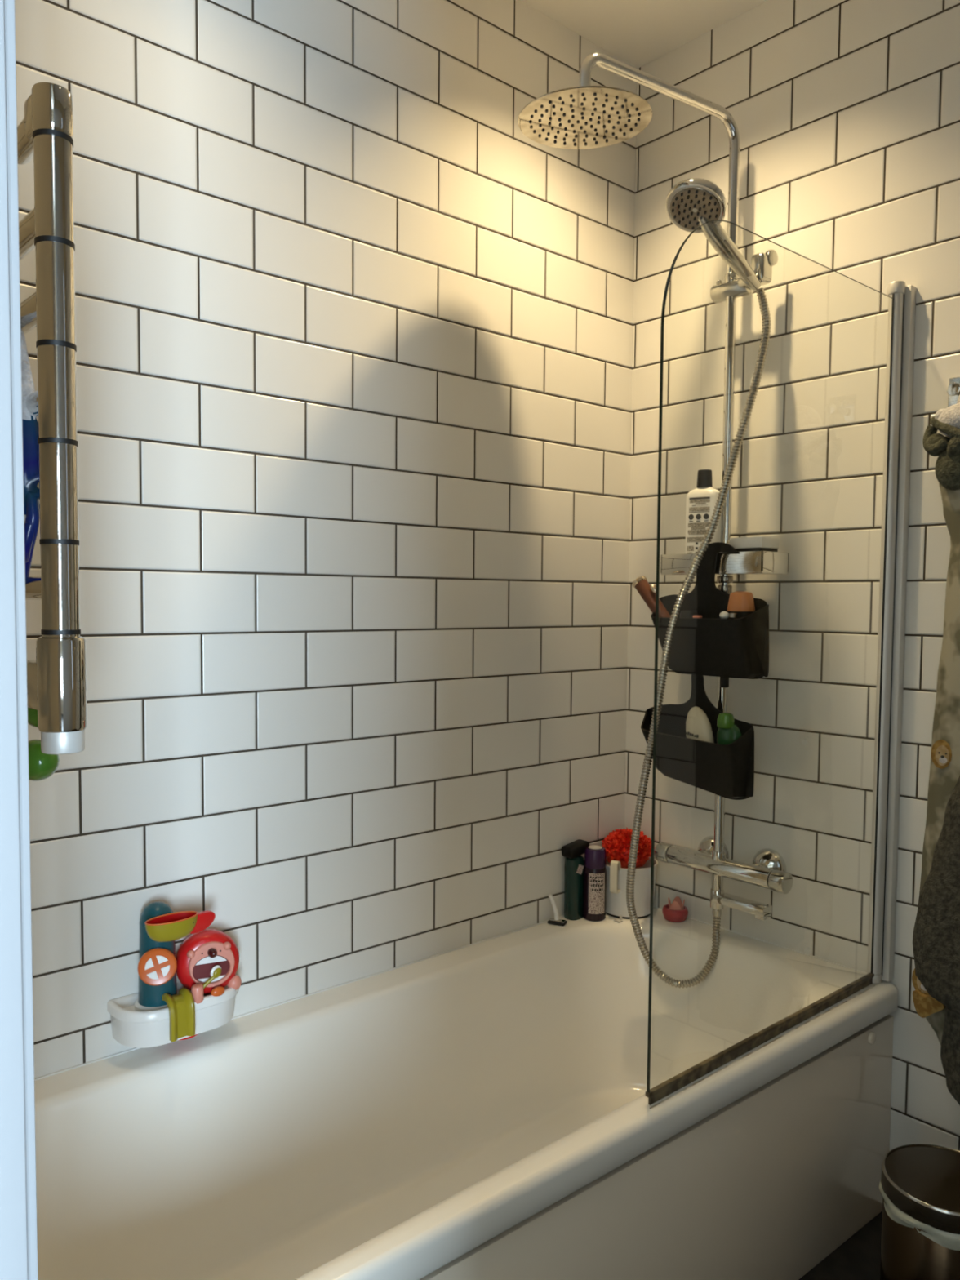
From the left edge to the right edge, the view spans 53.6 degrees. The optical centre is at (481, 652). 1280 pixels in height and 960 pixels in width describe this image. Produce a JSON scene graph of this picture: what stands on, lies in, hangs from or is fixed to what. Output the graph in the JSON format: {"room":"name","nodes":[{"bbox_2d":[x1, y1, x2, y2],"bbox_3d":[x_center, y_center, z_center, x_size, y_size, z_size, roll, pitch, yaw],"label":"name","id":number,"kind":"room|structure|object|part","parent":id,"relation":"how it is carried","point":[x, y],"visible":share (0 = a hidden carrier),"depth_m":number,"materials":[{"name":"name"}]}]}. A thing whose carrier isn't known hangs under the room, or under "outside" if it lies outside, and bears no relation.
{"room":"bathroom","nodes":[
{"label":"bathroom","id":0,"kind":"room"},
{"bbox_2d":[106,981,239,1047],"bbox_3d":[-0.488,0.586,1.548,0.208,0.066,0.091,-2,4,-41],"label":"tray","id":1,"kind":"object","parent":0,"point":[137,1020],"depth_m":1.50,"materials":[{"name":"white plastic"}]},
{"bbox_2d":[106,901,241,1047],"bbox_3d":[-0.480,0.511,1.535,0.208,0.226,0.112,-2,4,-41],"label":"toy","id":2,"kind":"object","parent":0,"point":[164,1010],"visible":1,"depth_m":1.50,"materials":[{"name":"white plastic"}]},
{"bbox_2d":[14,0,637,1078],"bbox_3d":[-0.296,-0.138,1.816,1.880,2.443,0.120,-2,4,-41],"label":"wall","id":3,"kind":"structure","parent":0,"point":[353,341],"depth_m":1.74,"materials":[{"name":"white tile"}]},
{"bbox_2d":[520,0,767,68],"bbox_3d":[0.124,-1.276,-0.117,3.740,0.050,3.460,-2,4,-41],"label":"ceiling","id":4,"kind":"structure","parent":0,"point":[637,33],"depth_m":2.06,"materials":[{"name":"white paint"}]},
{"bbox_2d":[624,0,959,1151],"bbox_3d":[1.072,-0.114,1.598,0.120,2.443,2.020,-2,4,-41],"label":"wall","id":5,"kind":"structure","parent":0,"point":[846,113],"depth_m":1.94,"materials":[{"name":"white tile"}]},
{"bbox_2d":[517,53,792,920],"bbox_3d":[0.346,-0.267,1.868,0.610,1.694,0.336,-2,4,-41],"label":"shower column","id":6,"kind":"structure","parent":5,"relation":"attached to","point":[585,116],"depth_m":1.95,"materials":[{"name":"silver metal"}]},
{"bbox_3d":[0.419,0.457,2.168,0.046,0.043,0.032,-2,4,-41],"label":"valve knob","id":7,"kind":"part","parent":6,"relation":"part of","materials":[{"name":"silver metal"}]},
{"bbox_2d":[626,288,771,988],"bbox_3d":[0.449,-0.006,1.998,0.262,1.478,0.116,0,3,-3],"label":"shower hose","id":8,"kind":"object","parent":6,"relation":"attached to","point":[764,308],"visible":0.96,"depth_m":1.95,"materials":[{"name":"silver metal"}]},
{"bbox_2d":[650,542,768,688],"bbox_3d":[0.452,-0.078,1.953,0.087,0.298,0.274,-2,4,-41],"label":"shower caddy","id":9,"kind":"object","parent":6,"relation":"hanging from","point":[709,645],"visible":0.88,"depth_m":1.93,"materials":[{"name":"black plastic"}]},
{"bbox_2d":[631,575,671,617],"bbox_3d":[0.372,-0.102,2.038,0.109,0.126,0.034,3,4,42],"label":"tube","id":10,"kind":"object","parent":9,"relation":"in","point":[647,592],"visible":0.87,"depth_m":2.04,"materials":[{"name":"brown plastic"}]},
{"bbox_2d":[680,610,697,617],"bbox_3d":[0.434,-0.049,1.986,0.038,0.078,0.038,-2,4,-41],"label":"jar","id":11,"kind":"object","parent":9,"relation":"in","point":[684,614],"visible":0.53,"depth_m":1.97,"materials":[{"name":"black plastic"}]},
{"bbox_2d":[692,615,702,617],"bbox_3d":[0.437,-0.072,1.923,0.012,0.006,0.017,-2,4,-41],"label":"lip balm","id":12,"kind":"object","parent":9,"relation":"in","point":[693,616],"visible":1,"depth_m":1.92,"materials":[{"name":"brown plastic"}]},
{"bbox_2d":[640,674,754,799],"bbox_3d":[0.432,0.172,1.990,0.071,0.252,0.277,-2,4,-41],"label":"shower caddy","id":13,"kind":"object","parent":9,"relation":"hanging from","point":[726,771],"visible":0.85,"depth_m":1.97,"materials":[{"name":"black plastic"}]},
{"bbox_2d":[684,706,714,742],"bbox_3d":[0.455,0.177,1.973,0.035,0.129,0.068,-2,4,-41],"label":"lotion bottle","id":14,"kind":"object","parent":13,"relation":"in","point":[698,726],"visible":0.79,"depth_m":1.96,"materials":[{"name":"beige plastic"}]},
{"bbox_2d":[716,712,742,745],"bbox_3d":[0.499,0.188,1.924,0.039,0.134,0.055,-2,4,-41],"label":"bottle","id":15,"kind":"object","parent":13,"relation":"in","point":[727,732],"visible":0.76,"depth_m":1.91,"materials":[{"name":"green plastic"}]},
{"bbox_2d":[650,604,768,678],"bbox_3d":[0.449,-0.026,1.953,0.080,0.148,0.270,-2,4,-41],"label":"basket","id":16,"kind":"object","parent":9,"relation":"on","point":[709,645],"depth_m":1.91,"materials":[{"name":"black plastic"}]},
{"bbox_2d":[719,611,728,618],"bbox_3d":[0.486,-0.048,1.891,0.024,0.069,0.021,-2,4,-41],"label":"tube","id":17,"kind":"object","parent":9,"relation":"in","point":[723,615],"visible":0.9,"depth_m":1.88,"materials":[{"name":"white plastic"}]},
{"bbox_3d":[0.501,0.057,1.956,0.018,0.029,0.018,-2,4,-41],"label":"drip knob","id":18,"kind":"part","parent":9,"relation":"part of","materials":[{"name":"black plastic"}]},
{"bbox_2d":[728,613,737,618],"bbox_3d":[0.496,-0.071,1.873,0.010,0.014,0.016,-2,4,-41],"label":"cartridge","id":19,"kind":"object","parent":9,"relation":"in","point":[731,615],"visible":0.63,"depth_m":1.87,"materials":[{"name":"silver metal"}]},
{"bbox_2d":[727,591,755,618],"bbox_3d":[0.516,-0.050,1.892,0.046,0.143,0.054,-2,4,-41],"label":"bottle","id":20,"kind":"object","parent":9,"relation":"in","point":[742,603],"visible":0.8,"depth_m":1.87,"materials":[{"name":"orange plastic"}]},
{"bbox_2d":[665,177,760,290],"bbox_3d":[0.462,-0.808,1.851,0.255,0.154,0.116,-2,4,-41],"label":"shower","id":21,"kind":"object","parent":6,"relation":"on","point":[691,203],"visible":0.99,"depth_m":1.81,"materials":[{"name":"silver metal"}]},
{"bbox_3d":[0.404,-0.838,1.797,0.085,0.048,0.095,-2,4,-41],"label":"spray plate","id":22,"kind":"part","parent":21,"relation":"part of","materials":[{"name":"silver metal"}]},
{"bbox_3d":[0.483,-0.801,1.864,0.208,0.139,0.035,-2,4,-39],"label":"handle","id":23,"kind":"part","parent":21,"relation":"part of","materials":[{"name":"silver metal"}]},
{"bbox_2d":[710,873,724,910],"bbox_3d":[0.513,0.517,2.064,0.029,0.076,0.029,-2,4,-41],"label":"outlet","id":24,"kind":"object","parent":6,"relation":"attached to","point":[717,891],"depth_m":2.05,"materials":[{"name":"silver metal"}]},
{"bbox_2d":[660,551,788,575],"bbox_3d":[0.513,-0.197,2.018,0.098,0.062,0.252,-2,4,-41],"label":"shower shelf","id":25,"kind":"object","parent":6,"relation":"attached to","point":[750,562],"visible":0.66,"depth_m":1.94,"materials":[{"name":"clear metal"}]},
{"bbox_2d":[684,469,721,553],"bbox_3d":[0.476,-0.281,2.033,0.075,0.218,0.044,3,4,33],"label":"shampoo bottle","id":26,"kind":"object","parent":25,"relation":"on","point":[700,502],"visible":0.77,"depth_m":2.02,"materials":[{"name":"white plastic"}]},
{"bbox_2d":[687,498,710,553],"bbox_3d":[0.461,-0.268,2.018,0.050,0.114,0.003,3,4,35],"label":"label","id":27,"kind":"object","parent":26,"relation":"attached to","point":[698,509],"depth_m":2.02,"materials":[{"name":"white paper"}]},
{"bbox_2d":[728,536,779,551],"bbox_3d":[0.560,-0.201,1.952,0.066,0.070,0.078,-2,4,-41],"label":"jar","id":28,"kind":"object","parent":25,"relation":"on","point":[753,543],"visible":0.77,"depth_m":1.93,"materials":[{"name":"white plastic"}]},
{"bbox_3d":[0.552,0.537,2.017,0.034,0.026,0.126,-2,4,-41],"label":"spout","id":29,"kind":"part","parent":6,"relation":"part of","materials":[{"name":"silver metal"}]},
{"bbox_3d":[0.613,0.470,1.950,0.047,0.044,0.033,-2,4,-41],"label":"valve knob","id":30,"kind":"part","parent":6,"relation":"part of","materials":[{"name":"silver metal"}]},
{"bbox_2d":[644,219,916,1105],"bbox_3d":[0.522,-0.015,1.585,0.729,1.329,0.040,-2,4,-41],"label":"screen","id":31,"kind":"object","parent":5,"relation":"attached to","point":[902,299],"visible":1,"depth_m":1.79,"materials":[{"name":"clear glass"}]},
{"bbox_2d":[911,395,959,1045],"bbox_3d":[0.897,0.122,1.631,0.105,1.195,0.291,-2,4,-41],"label":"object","id":32,"kind":"object","parent":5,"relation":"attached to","point":[944,766],"visible":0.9,"depth_m":1.68,"materials":[{"name":"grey fabric"}]},
{"bbox_2d":[911,968,928,995],"bbox_3d":[0.803,0.596,1.728,0.001,0.057,0.040,-2,4,-41],"label":"print","id":33,"kind":"object","parent":32,"relation":"attached to","point":[920,989],"depth_m":1.73},
{"bbox_2d":[916,977,927,992],"bbox_3d":[0.804,0.598,1.726,0.002,0.040,0.026,-2,4,-41],"label":"print","id":34,"kind":"object","parent":32,"relation":"on","point":[920,988],"depth_m":1.73},
{"bbox_2d":[920,983,926,991],"bbox_3d":[0.806,0.607,1.725,0.003,0.013,0.015,-2,4,-41],"label":"print","id":35,"kind":"object","parent":32,"relation":"attached to","point":[922,988],"depth_m":1.73,"materials":[{"name":"white fabric"}]},
{"bbox_2d":[912,989,945,1017],"bbox_3d":[0.807,0.637,1.712,0.012,0.045,0.056,-2,4,-41],"label":"print","id":36,"kind":"object","parent":32,"relation":"attached to","point":[926,1006],"depth_m":1.71},
{"bbox_2d":[912,775,959,1105],"bbox_3d":[0.888,0.291,1.612,0.114,1.040,0.273,-2,4,-41],"label":"towel","id":37,"kind":"object","parent":32,"relation":"hanging from","point":[936,930],"visible":1,"depth_m":1.65,"materials":[{"name":"grey fabric"}]},
{"bbox_2d":[930,739,951,768],"bbox_3d":[0.818,0.180,1.690,0.001,0.052,0.036,-2,4,-41],"label":"print","id":38,"kind":"object","parent":32,"relation":"attached to","point":[941,751],"depth_m":1.69},
{"bbox_2d":[938,756,946,763],"bbox_3d":[0.820,0.191,1.687,0.003,0.012,0.014,-2,4,-41],"label":"print","id":39,"kind":"object","parent":32,"relation":"attached to","point":[941,759],"depth_m":1.69,"materials":[{"name":"white fabric"}]},
{"bbox_2d":[934,395,959,437],"bbox_3d":[0.854,-0.425,1.641,0.130,0.105,0.066,2,4,27],"label":"hood","id":40,"kind":"object","parent":32,"relation":"attached to","point":[947,420],"depth_m":1.64,"materials":[{"name":"fabric"}]},
{"bbox_2d":[946,377,959,407],"bbox_3d":[0.855,-0.471,1.700,0.050,0.054,0.054,-2,4,-41],"label":"robe hook","id":41,"kind":"object","parent":5,"relation":"attached to","point":[953,388],"visible":0.93,"depth_m":1.70,"materials":[{"name":"silver metal"}]},
{"bbox_2d":[799,1210,882,1279],"bbox_3d":[0.103,1.214,0.021,3.740,0.050,3.460,-2,4,-41],"label":"floor","id":42,"kind":"structure","parent":0,"point":[859,1257],"depth_m":1.72,"materials":[{"name":"tile"}]},
{"bbox_2d":[34,906,897,1279],"bbox_3d":[-0.032,0.873,1.567,1.637,0.453,0.696,-2,4,-41],"label":"bathtub","id":43,"kind":"object","parent":42,"relation":"on","point":[480,1110],"visible":0.85,"depth_m":1.63,"materials":[{"name":"white ceramic"}]},
{"bbox_2d":[547,893,567,925],"bbox_3d":[0.171,0.583,2.160,0.044,0.065,0.024,2,3,24],"label":"razor","id":44,"kind":"object","parent":43,"relation":"on","point":[556,921],"visible":1,"depth_m":2.16,"materials":[{"name":"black plastic"}]},
{"bbox_3d":[0.166,0.580,2.166,0.028,0.059,0.013,2,4,32],"label":"handle","id":45,"kind":"part","parent":44,"relation":"part of","materials":[{"name":"white plastic"}]},
{"bbox_3d":[0.173,0.608,2.160,0.036,0.003,0.013,2,3,24],"label":"blade","id":46,"kind":"part","parent":44,"relation":"part of","materials":[{"name":"silver metal"}]},
{"bbox_2d":[561,839,589,920],"bbox_3d":[0.219,0.526,2.203,0.067,0.177,0.040,-2,4,-41],"label":"bottle","id":47,"kind":"object","parent":43,"relation":"on","point":[574,866],"visible":0.97,"depth_m":2.18,"materials":[{"name":"teal plastic"}]},
{"bbox_2d":[582,845,606,921],"bbox_3d":[0.263,0.532,2.197,0.052,0.167,0.053,-2,4,-41],"label":"bottle","id":48,"kind":"object","parent":43,"relation":"on","point":[595,861],"visible":1,"depth_m":2.18,"materials":[{"name":"purple plastic"}]},
{"bbox_2d":[613,915,622,922],"bbox_3d":[0.315,0.611,2.182,0.018,0.012,0.016,-2,4,-41],"label":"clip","id":49,"kind":"object","parent":43,"relation":"on","point":[620,920],"visible":1,"depth_m":2.18,"materials":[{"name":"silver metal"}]},
{"bbox_2d":[605,857,657,919],"bbox_3d":[0.346,0.543,2.249,0.139,0.139,0.139,0,3,-16],"label":"plastic bucket","id":50,"kind":"object","parent":43,"relation":"on","point":[616,905],"visible":0.66,"depth_m":2.19,"materials":[{"name":"white plastic"}]},
{"bbox_3d":[0.308,0.514,2.182,0.017,0.074,0.023,2,4,30],"label":"handle","id":51,"kind":"part","parent":50,"relation":"part of","materials":[{"name":"beige plastic"}]},
{"bbox_2d":[601,826,654,868],"bbox_3d":[0.344,0.465,2.255,0.126,0.095,0.128,-2,4,-41],"label":"sponge","id":52,"kind":"object","parent":50,"relation":"in","point":[616,845],"visible":0.82,"depth_m":2.22,"materials":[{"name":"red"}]},
{"bbox_3d":[0.172,0.922,1.340,1.632,0.384,0.016,-2,4,-40],"label":"panel","id":53,"kind":"part","parent":43,"relation":"part of","materials":[{"name":"beige"}]},
{"bbox_2d":[662,896,688,922],"bbox_3d":[0.448,0.592,2.196,0.059,0.050,0.059,-2,4,-41],"label":"cup","id":54,"kind":"object","parent":43,"relation":"on","point":[675,912],"visible":1,"depth_m":2.18,"materials":[{"name":"red plastic"}]},
{"bbox_2d":[879,1143,959,1279],"bbox_3d":[0.764,0.985,1.565,0.202,0.246,0.206,1,3,6],"label":"pedal bin","id":55,"kind":"object","parent":42,"relation":"on","point":[920,1183],"visible":1,"depth_m":1.53,"materials":[{"name":"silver metal"}]},
{"bbox_3d":[0.765,0.879,1.563,0.197,0.034,0.197,-2,4,-41],"label":"lid","id":56,"kind":"part","parent":55,"relation":"part of","materials":[{"name":"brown metal"}]},
{"bbox_3d":[-0.283,-0.063,0.468,0.130,2.443,1.920,-2,4,-41],"label":"wall","id":57,"kind":"structure","parent":0,"visible":0},
{"bbox_2d":[0,0,27,1279],"bbox_3d":[-0.357,0.131,0.558,0.158,2.045,0.015,-2,4,-41],"label":"trim","id":58,"kind":"structure","parent":57,"relation":"attached to","point":[13,1204],"depth_m":0.60,"materials":[{"name":"grey paint"}]},
{"bbox_2d":[4,0,38,1279],"bbox_3d":[-0.321,0.097,0.631,0.020,2.105,0.070,-2,4,-41],"label":"trim","id":59,"kind":"structure","parent":57,"relation":"attached to","point":[9,5],"depth_m":0.60,"materials":[{"name":"grey paint"}]},
{"bbox_2d":[17,82,87,754],"bbox_3d":[-0.583,-0.211,1.005,0.140,0.583,0.547,-2,4,-41],"label":"towel radiator","id":60,"kind":"object","parent":57,"relation":"attached to","point":[56,680],"visible":0.98,"depth_m":0.84,"materials":[{"name":"chrome"},{"name":"black rubber"},{"name":"white plastic"}]},
{"bbox_3d":[-0.419,-0.478,0.882,0.025,0.025,0.070,-2,4,-41],"label":"rail","id":61,"kind":"part","parent":60,"relation":"part of","materials":[{"name":"silver metal"}]},
{"bbox_2d":[20,327,39,515],"bbox_3d":[-0.461,-0.219,0.923,0.029,0.227,0.127,-2,4,-41],"label":"bag","id":62,"kind":"object","parent":60,"relation":"hanging from","point":[30,424],"visible":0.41,"depth_m":0.88,"materials":[{"name":"white plastic"}]},
{"bbox_2d":[24,491,39,579],"bbox_3d":[-0.433,-0.122,0.899,0.019,0.128,0.056,-2,4,-41],"label":"towel","id":63,"kind":"object","parent":60,"relation":"hanging from","point":[32,517],"visible":0.36,"depth_m":0.88,"materials":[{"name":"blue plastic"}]},
{"bbox_2d":[28,739,59,781],"bbox_3d":[-0.479,0.116,1.023,0.044,0.044,0.060,-2,4,-41],"label":"toy","id":64,"kind":"object","parent":60,"relation":"attached to","point":[42,766],"visible":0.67,"depth_m":1.00,"materials":[{"name":"green plastic"}]},
{"bbox_2d":[27,707,37,727],"bbox_3d":[-0.468,0.063,1.008,0.032,0.032,0.052,-2,4,-41],"label":"toy","id":65,"kind":"object","parent":64,"relation":"on","point":[32,713],"visible":0.15,"depth_m":0.99,"materials":[{"name":"green plastic"}]}
]}

